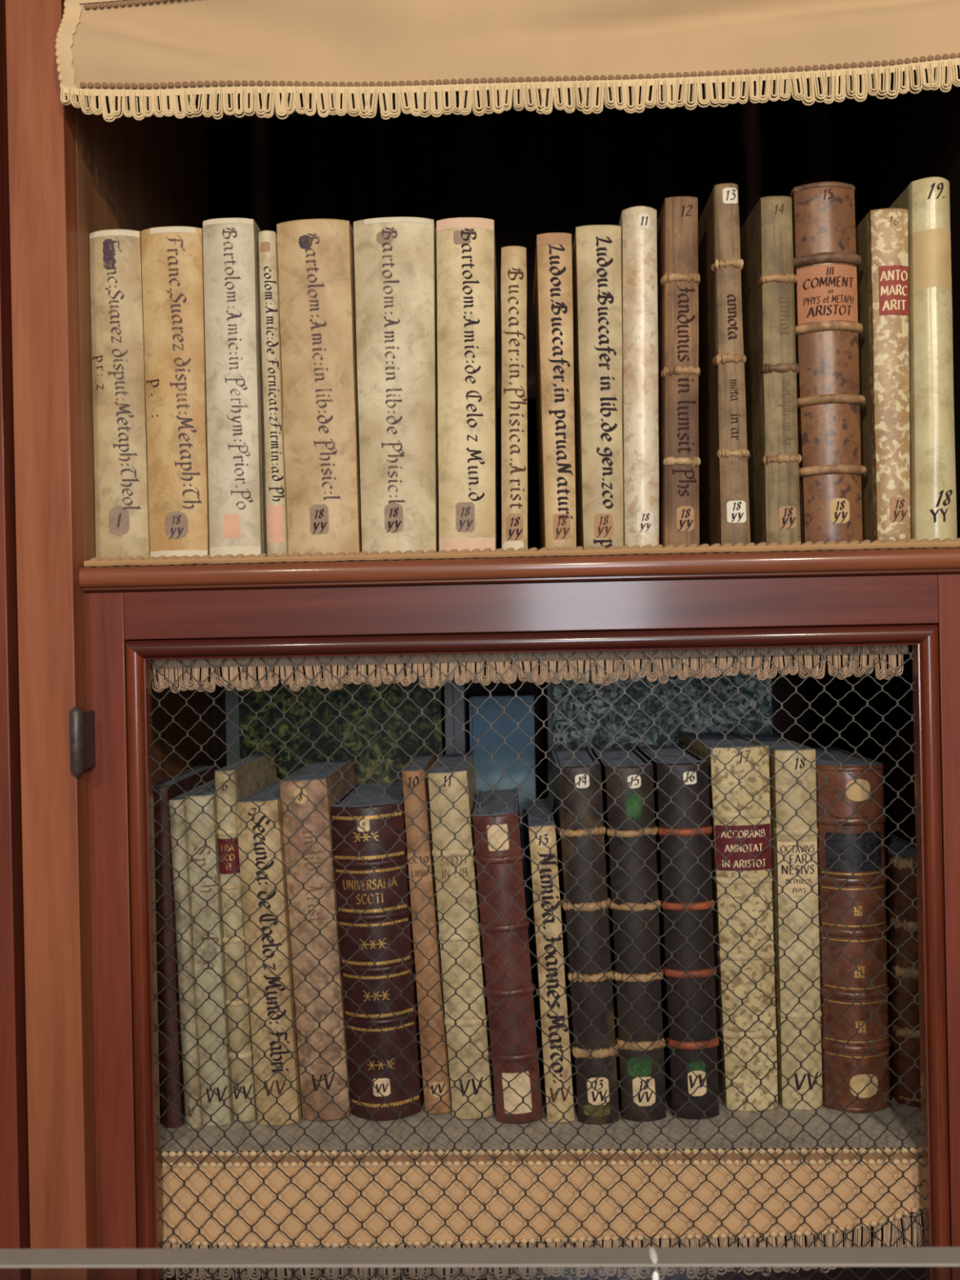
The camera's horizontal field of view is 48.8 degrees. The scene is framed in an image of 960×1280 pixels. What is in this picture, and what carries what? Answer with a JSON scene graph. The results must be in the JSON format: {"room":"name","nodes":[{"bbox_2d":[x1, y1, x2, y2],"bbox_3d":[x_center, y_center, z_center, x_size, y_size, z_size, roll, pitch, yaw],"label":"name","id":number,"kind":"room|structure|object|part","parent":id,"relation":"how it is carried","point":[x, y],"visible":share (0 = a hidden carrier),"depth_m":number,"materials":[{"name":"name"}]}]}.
{"room":"library","nodes":[
{"label":"library","id":0,"kind":"room"},
{"bbox_3d":[-0.017,1.476,-1.489,6.000,0.050,6.220,-1,0,2],"label":"floor","id":1,"kind":"structure","parent":0,"visible":0},
{"bbox_2d":[0,0,31,1279],"bbox_3d":[-0.446,0.283,1.211,0.055,2.348,0.487,-1,0,2],"label":"panel","id":2,"kind":"object","parent":1,"relation":"on","point":[15,1224],"visible":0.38,"depth_m":0.97,"materials":[{"name":"brown wood"}]},
{"bbox_2d":[0,1246,959,1279],"bbox_3d":[0.032,0.860,0.466,1.840,1.179,0.053,-1,0,2],"label":"glass barrier","id":3,"kind":"object","parent":1,"relation":"on","point":[895,1256],"visible":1,"depth_m":0.47,"materials":[{"name":"white"}]},
{"bbox_2d":[4,0,959,1279],"bbox_3d":[0.059,0.253,1.196,0.940,2.388,0.485,-1,0,2],"label":"bookcase","id":4,"kind":"object","parent":1,"relation":"on","point":[73,174],"visible":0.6,"depth_m":1.05,"materials":[{"name":"brown wood"}]},
{"bbox_2d":[89,229,150,559],"bbox_3d":[-0.345,-0.233,1.108,0.052,0.320,0.196,-1,0,2],"label":"book","id":5,"kind":"object","parent":4,"relation":"on","point":[117,313],"visible":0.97,"depth_m":1.01,"materials":[{"name":"paper"}]},
{"bbox_3d":[-0.367,0.281,1.224,0.020,2.348,0.457,-1,0,2],"label":"panel","id":6,"kind":"part","parent":4,"relation":"part of","materials":[{"name":"brown wood"}]},
{"bbox_2d":[141,226,209,558],"bbox_3d":[-0.290,-0.234,1.107,0.059,0.322,0.196,-1,0,2],"label":"book","id":7,"kind":"object","parent":4,"relation":"on","point":[172,256],"visible":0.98,"depth_m":1.01,"materials":[{"name":"paper"}]},
{"bbox_2d":[153,764,219,1128],"bbox_3d":[-0.316,0.320,1.164,0.022,0.345,0.195,-3,0,2],"label":"book","id":8,"kind":"object","parent":4,"relation":"on","point":[187,780],"visible":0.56,"depth_m":1.07,"materials":[{"name":"leather"}]},
{"bbox_2d":[168,778,215,1129],"bbox_3d":[-0.295,0.327,1.160,0.025,0.332,0.196,-1,0,2],"label":"book","id":9,"kind":"object","parent":4,"relation":"on","point":[178,826],"visible":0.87,"depth_m":1.06,"materials":[{"name":"paper"}]},
{"bbox_2d":[185,782,233,1126],"bbox_3d":[-0.273,0.325,1.166,0.040,0.335,0.196,-1,0,2],"label":"book","id":10,"kind":"object","parent":4,"relation":"on","point":[203,824],"visible":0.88,"depth_m":1.07,"materials":[{"name":"paper"}]},
{"bbox_2d":[202,217,267,557],"bbox_3d":[-0.235,-0.239,1.105,0.050,0.328,0.196,-1,0,2],"label":"book","id":11,"kind":"object","parent":4,"relation":"on","point":[231,264],"visible":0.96,"depth_m":1.01,"materials":[{"name":"paper"}]},
{"bbox_2d":[214,750,276,1122],"bbox_3d":[-0.247,0.312,1.173,0.035,0.359,0.197,-1,0,2],"label":"book","id":12,"kind":"object","parent":4,"relation":"on","point":[243,777],"visible":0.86,"depth_m":1.08,"materials":[{"name":"paper"}]},
{"bbox_2d":[235,777,302,1125],"bbox_3d":[-0.213,0.326,1.163,0.058,0.329,0.196,-1,0,2],"label":"book","id":13,"kind":"object","parent":4,"relation":"on","point":[260,855],"visible":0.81,"depth_m":1.07,"materials":[{"name":"paper"}]},
{"bbox_2d":[258,230,288,555],"bbox_3d":[-0.196,-0.233,1.104,0.018,0.315,0.195,-2,0,2],"label":"book","id":14,"kind":"object","parent":4,"relation":"on","point":[272,373],"visible":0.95,"depth_m":1.01,"materials":[{"name":"paper"}]},
{"bbox_2d":[280,757,355,1120],"bbox_3d":[-0.166,0.316,1.171,0.065,0.349,0.196,-1,0,2],"label":"book","id":15,"kind":"object","parent":4,"relation":"on","point":[315,790],"visible":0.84,"depth_m":1.08,"materials":[{"name":"paper"}]},
{"bbox_2d":[276,218,362,555],"bbox_3d":[-0.152,-0.239,1.102,0.070,0.324,0.196,-2,0,2],"label":"book","id":16,"kind":"object","parent":4,"relation":"on","point":[316,256],"visible":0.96,"depth_m":1.01,"materials":[{"name":"paper"}]},
{"bbox_2d":[225,662,445,785],"bbox_3d":[-0.176,0.252,1.356,0.267,0.476,0.101,-1,0,2],"label":"book","id":17,"kind":"object","parent":4,"relation":"on","point":[366,695],"visible":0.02,"depth_m":1.31,"materials":[{"name":"green paper"}]},
{"bbox_2d":[330,782,423,1120],"bbox_3d":[-0.105,0.328,1.168,0.087,0.322,0.198,-1,0,2],"label":"book","id":18,"kind":"object","parent":4,"relation":"on","point":[384,806],"visible":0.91,"depth_m":1.08,"materials":[{"name":"leather"}]},
{"bbox_2d":[353,217,439,554],"bbox_3d":[-0.077,-0.240,1.100,0.077,0.324,0.195,-1,0,2],"label":"book","id":19,"kind":"object","parent":4,"relation":"on","point":[395,258],"visible":0.99,"depth_m":1.00,"materials":[{"name":"paper"}]},
{"bbox_2d":[401,750,452,1114],"bbox_3d":[-0.052,0.310,1.182,0.044,0.354,0.196,-1,0,2],"label":"book","id":20,"kind":"object","parent":4,"relation":"on","point":[411,773],"visible":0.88,"depth_m":1.09,"materials":[{"name":"paper"}]},
{"bbox_2d":[444,662,468,754],"bbox_3d":[-0.026,0.249,1.354,0.024,0.476,0.111,-1,0,2],"label":"book","id":21,"kind":"object","parent":4,"relation":"on","point":[451,695],"visible":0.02,"depth_m":1.30,"materials":[{"name":"grey paper"}]},
{"bbox_2d":[427,751,493,1119],"bbox_3d":[-0.017,0.310,1.168,0.060,0.354,0.197,-1,0,2],"label":"book","id":22,"kind":"object","parent":4,"relation":"on","point":[455,852],"visible":0.93,"depth_m":1.07,"materials":[{"name":"paper"}]},
{"bbox_2d":[436,217,497,552],"bbox_3d":[-0.010,-0.240,1.098,0.055,0.320,0.196,0,0,2],"label":"book","id":23,"kind":"object","parent":4,"relation":"on","point":[467,280],"visible":0.98,"depth_m":1.00,"materials":[{"name":"paper"}]},
{"bbox_2d":[468,692,540,1033],"bbox_3d":[0.032,0.278,1.349,0.080,0.417,0.091,-1,0,2],"label":"book","id":24,"kind":"object","parent":4,"relation":"on","point":[491,710],"visible":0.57,"depth_m":1.30,"materials":[{"name":"blue paper"}]},
{"bbox_3d":[0.030,0.070,1.350,0.076,0.001,0.086,-1,0,2],"label":"lid","id":25,"kind":"part","parent":24,"relation":"part of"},
{"bbox_2d":[55,0,959,122],"bbox_3d":[0.033,-0.624,0.940,0.827,0.317,0.041,-1,0,2],"label":"valance","id":26,"kind":"object","parent":4,"relation":"hanging from","point":[153,49],"visible":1,"depth_m":0.94,"materials":[{"name":"beige fabric"}]},
{"bbox_2d":[472,786,542,1124],"bbox_3d":[0.031,0.330,1.155,0.066,0.312,0.198,-1,0,2],"label":"book","id":27,"kind":"object","parent":4,"relation":"on","point":[497,930],"visible":0.88,"depth_m":1.06,"materials":[{"name":"leather"}]},
{"bbox_2d":[501,245,527,551],"bbox_3d":[0.035,-0.227,1.096,0.025,0.292,0.196,0,0,2],"label":"book","id":28,"kind":"object","parent":4,"relation":"on","point":[513,258],"visible":0.97,"depth_m":1.00,"materials":[{"name":"paper"}]},
{"bbox_2d":[69,573,959,1279],"bbox_3d":[0.057,0.618,0.972,0.837,1.342,0.056,-1,0,2],"label":"door","id":29,"kind":"structure","parent":4,"relation":"attached to","point":[126,631],"depth_m":0.99,"materials":[{"name":"brown wood"}]},
{"bbox_3d":[-0.311,0.618,0.998,0.020,1.237,0.020,-1,0,2],"label":"moulding","id":30,"kind":"part","parent":29,"relation":"part of","materials":[{"name":"brown wood"}]},
{"bbox_3d":[0.043,-0.030,0.991,0.755,0.045,0.018,-1,0,2],"label":"rail","id":31,"kind":"part","parent":29,"relation":"part of","materials":[{"name":"brown wood"}]},
{"bbox_3d":[0.044,0.002,0.986,0.754,0.020,0.020,-1,0,2],"label":"moulding","id":32,"kind":"part","parent":29,"relation":"part of","materials":[{"name":"brown wood"}]},
{"bbox_3d":[0.423,0.603,0.974,0.020,1.237,0.020,-1,0,2],"label":"moulding","id":33,"kind":"part","parent":29,"relation":"part of","materials":[{"name":"brown wood"}]},
{"bbox_3d":[0.053,-0.067,1.192,0.834,0.026,0.453,-1,0,2],"label":"shelf","id":34,"kind":"part","parent":4,"relation":"part of","materials":[{"name":"brown wood"}]},
{"bbox_2d":[84,537,959,567],"bbox_3d":[0.045,-0.080,0.978,0.832,0.012,0.011,-1,0,2],"label":"shelf","id":35,"kind":"object","parent":4,"relation":"on","point":[762,547],"visible":1,"depth_m":0.97,"materials":[{"name":"brown wood"}]},
{"bbox_3d":[0.067,0.249,1.429,0.836,2.300,0.020,-1,0,2],"label":"panel","id":36,"kind":"part","parent":4,"relation":"part of","materials":[{"name":"brown wood"}]},
{"bbox_2d":[151,644,909,693],"bbox_3d":[0.043,-0.004,1.006,0.724,0.098,0.010,-1,0,2],"label":"valance","id":37,"kind":"object","parent":4,"relation":"hanging from","point":[500,658],"visible":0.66,"depth_m":1.00,"materials":[{"name":"beige fabric"}]},
{"bbox_3d":[0.065,0.497,1.214,0.836,0.022,0.410,-1,0,2],"label":"shelf","id":38,"kind":"part","parent":4,"relation":"part of","materials":[{"name":"brown wood"}]},
{"bbox_2d":[160,1146,924,1279],"bbox_3d":[0.065,0.548,1.003,0.756,0.129,0.012,-1,0,2],"label":"valance","id":39,"kind":"object","parent":4,"relation":"hanging from","point":[846,1158],"visible":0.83,"depth_m":1.00,"materials":[{"name":"beige fabric"}]},
{"bbox_2d":[526,796,574,1123],"bbox_3d":[0.075,0.336,1.157,0.040,0.299,0.196,-1,0,2],"label":"book","id":40,"kind":"object","parent":4,"relation":"on","point":[551,928],"visible":0.8,"depth_m":1.06,"materials":[{"name":"paper"}]},
{"bbox_2d":[533,232,576,550],"bbox_3d":[0.076,-0.233,1.095,0.033,0.304,0.196,-1,0,2],"label":"book","id":41,"kind":"object","parent":4,"relation":"on","point":[553,303],"visible":0.99,"depth_m":1.00,"materials":[{"name":"paper"}]},
{"bbox_2d":[550,745,619,1124],"bbox_3d":[0.111,0.305,1.151,0.057,0.360,0.199,-1,0,2],"label":"book","id":42,"kind":"object","parent":4,"relation":"on","point":[575,771],"visible":0.88,"depth_m":1.06,"materials":[{"name":"leather"}]},
{"bbox_2d":[572,224,623,549],"bbox_3d":[0.117,-0.237,1.094,0.043,0.310,0.196,-1,0,2],"label":"book","id":43,"kind":"object","parent":4,"relation":"on","point":[597,248],"visible":0.98,"depth_m":1.00,"materials":[{"name":"paper"}]},
{"bbox_2d":[591,746,666,1121],"bbox_3d":[0.161,0.305,1.155,0.055,0.357,0.199,-3,0,2],"label":"book","id":44,"kind":"object","parent":4,"relation":"on","point":[628,769],"visible":0.87,"depth_m":1.06,"materials":[{"name":"leather"}]},
{"bbox_2d":[617,205,658,548],"bbox_3d":[0.155,-0.246,1.093,0.033,0.326,0.196,0,0,2],"label":"book","id":45,"kind":"object","parent":4,"relation":"on","point":[638,224],"visible":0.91,"depth_m":1.00,"materials":[{"name":"paper"}]},
{"bbox_2d":[544,655,773,822],"bbox_3d":[0.224,0.244,1.343,0.274,0.476,0.101,-1,0,2],"label":"book","id":46,"kind":"object","parent":4,"relation":"on","point":[753,690],"visible":0.02,"depth_m":1.29,"materials":[{"name":"blue paper"}]},
{"bbox_2d":[635,743,719,1119],"bbox_3d":[0.214,0.303,1.159,0.057,0.358,0.198,-2,0,2],"label":"book","id":47,"kind":"object","parent":4,"relation":"on","point":[685,891],"visible":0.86,"depth_m":1.06,"materials":[{"name":"leather"}]},
{"bbox_2d":[657,195,701,547],"bbox_3d":[0.193,-0.251,1.090,0.038,0.334,0.199,0,0,2],"label":"book","id":48,"kind":"object","parent":4,"relation":"on","point":[678,278],"visible":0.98,"depth_m":0.99,"materials":[{"name":"leather"}]},
{"bbox_2d":[697,182,750,546],"bbox_3d":[0.241,-0.258,1.092,0.033,0.347,0.199,-2,0,2],"label":"book","id":49,"kind":"object","parent":4,"relation":"on","point":[724,455],"visible":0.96,"depth_m":1.00,"materials":[{"name":"paper"}]},
{"bbox_2d":[681,730,777,1111],"bbox_3d":[0.275,0.295,1.174,0.061,0.372,0.197,-2,0,2],"label":"book","id":50,"kind":"object","parent":4,"relation":"on","point":[745,1049],"visible":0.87,"depth_m":1.08,"materials":[{"name":"paper"}]},
{"bbox_2d":[739,195,801,545],"bbox_3d":[0.282,-0.251,1.087,0.038,0.332,0.199,-1,0,0],"label":"book","id":51,"kind":"object","parent":4,"relation":"on","point":[768,277],"visible":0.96,"depth_m":0.99,"materials":[{"name":"leather"}]},
{"bbox_2d":[743,733,822,1110],"bbox_3d":[0.330,0.296,1.175,0.044,0.368,0.197,-1,0,2],"label":"book","id":52,"kind":"object","parent":4,"relation":"on","point":[797,889],"visible":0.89,"depth_m":1.08,"materials":[{"name":"paper"}]},
{"bbox_2d":[787,181,866,544],"bbox_3d":[0.333,-0.258,1.085,0.070,0.343,0.200,-2,0,2],"label":"book","id":53,"kind":"object","parent":4,"relation":"on","point":[826,260],"visible":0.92,"depth_m":0.99,"materials":[{"name":"leather"}]},
{"bbox_2d":[812,746,891,1113],"bbox_3d":[0.386,0.303,1.165,0.073,0.352,0.198,-1,0,2],"label":"book","id":54,"kind":"object","parent":4,"relation":"on","point":[840,780],"visible":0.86,"depth_m":1.07,"materials":[{"name":"leather"}]},
{"bbox_2d":[855,208,910,542],"bbox_3d":[0.389,-0.246,1.085,0.034,0.316,0.196,-1,0,2],"label":"book","id":55,"kind":"object","parent":4,"relation":"on","point":[882,242],"visible":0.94,"depth_m":0.99,"materials":[{"name":"paper"}]},
{"bbox_3d":[0.488,0.264,1.197,0.020,2.348,0.457,-1,0,2],"label":"panel","id":56,"kind":"part","parent":4,"relation":"part of","materials":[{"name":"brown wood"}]},
{"bbox_2d":[884,830,920,1106],"bbox_3d":[0.453,0.349,1.176,0.049,0.257,0.199,-1,0,2],"label":"book","id":57,"kind":"object","parent":4,"relation":"on","point":[897,871],"visible":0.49,"depth_m":1.09,"materials":[{"name":"leather"}]},
{"bbox_2d":[888,176,956,542],"bbox_3d":[0.430,-0.260,1.084,0.038,0.344,0.196,-1,0,2],"label":"book","id":58,"kind":"object","parent":4,"relation":"on","point":[932,469],"visible":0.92,"depth_m":0.99,"materials":[{"name":"paper"}]}
]}

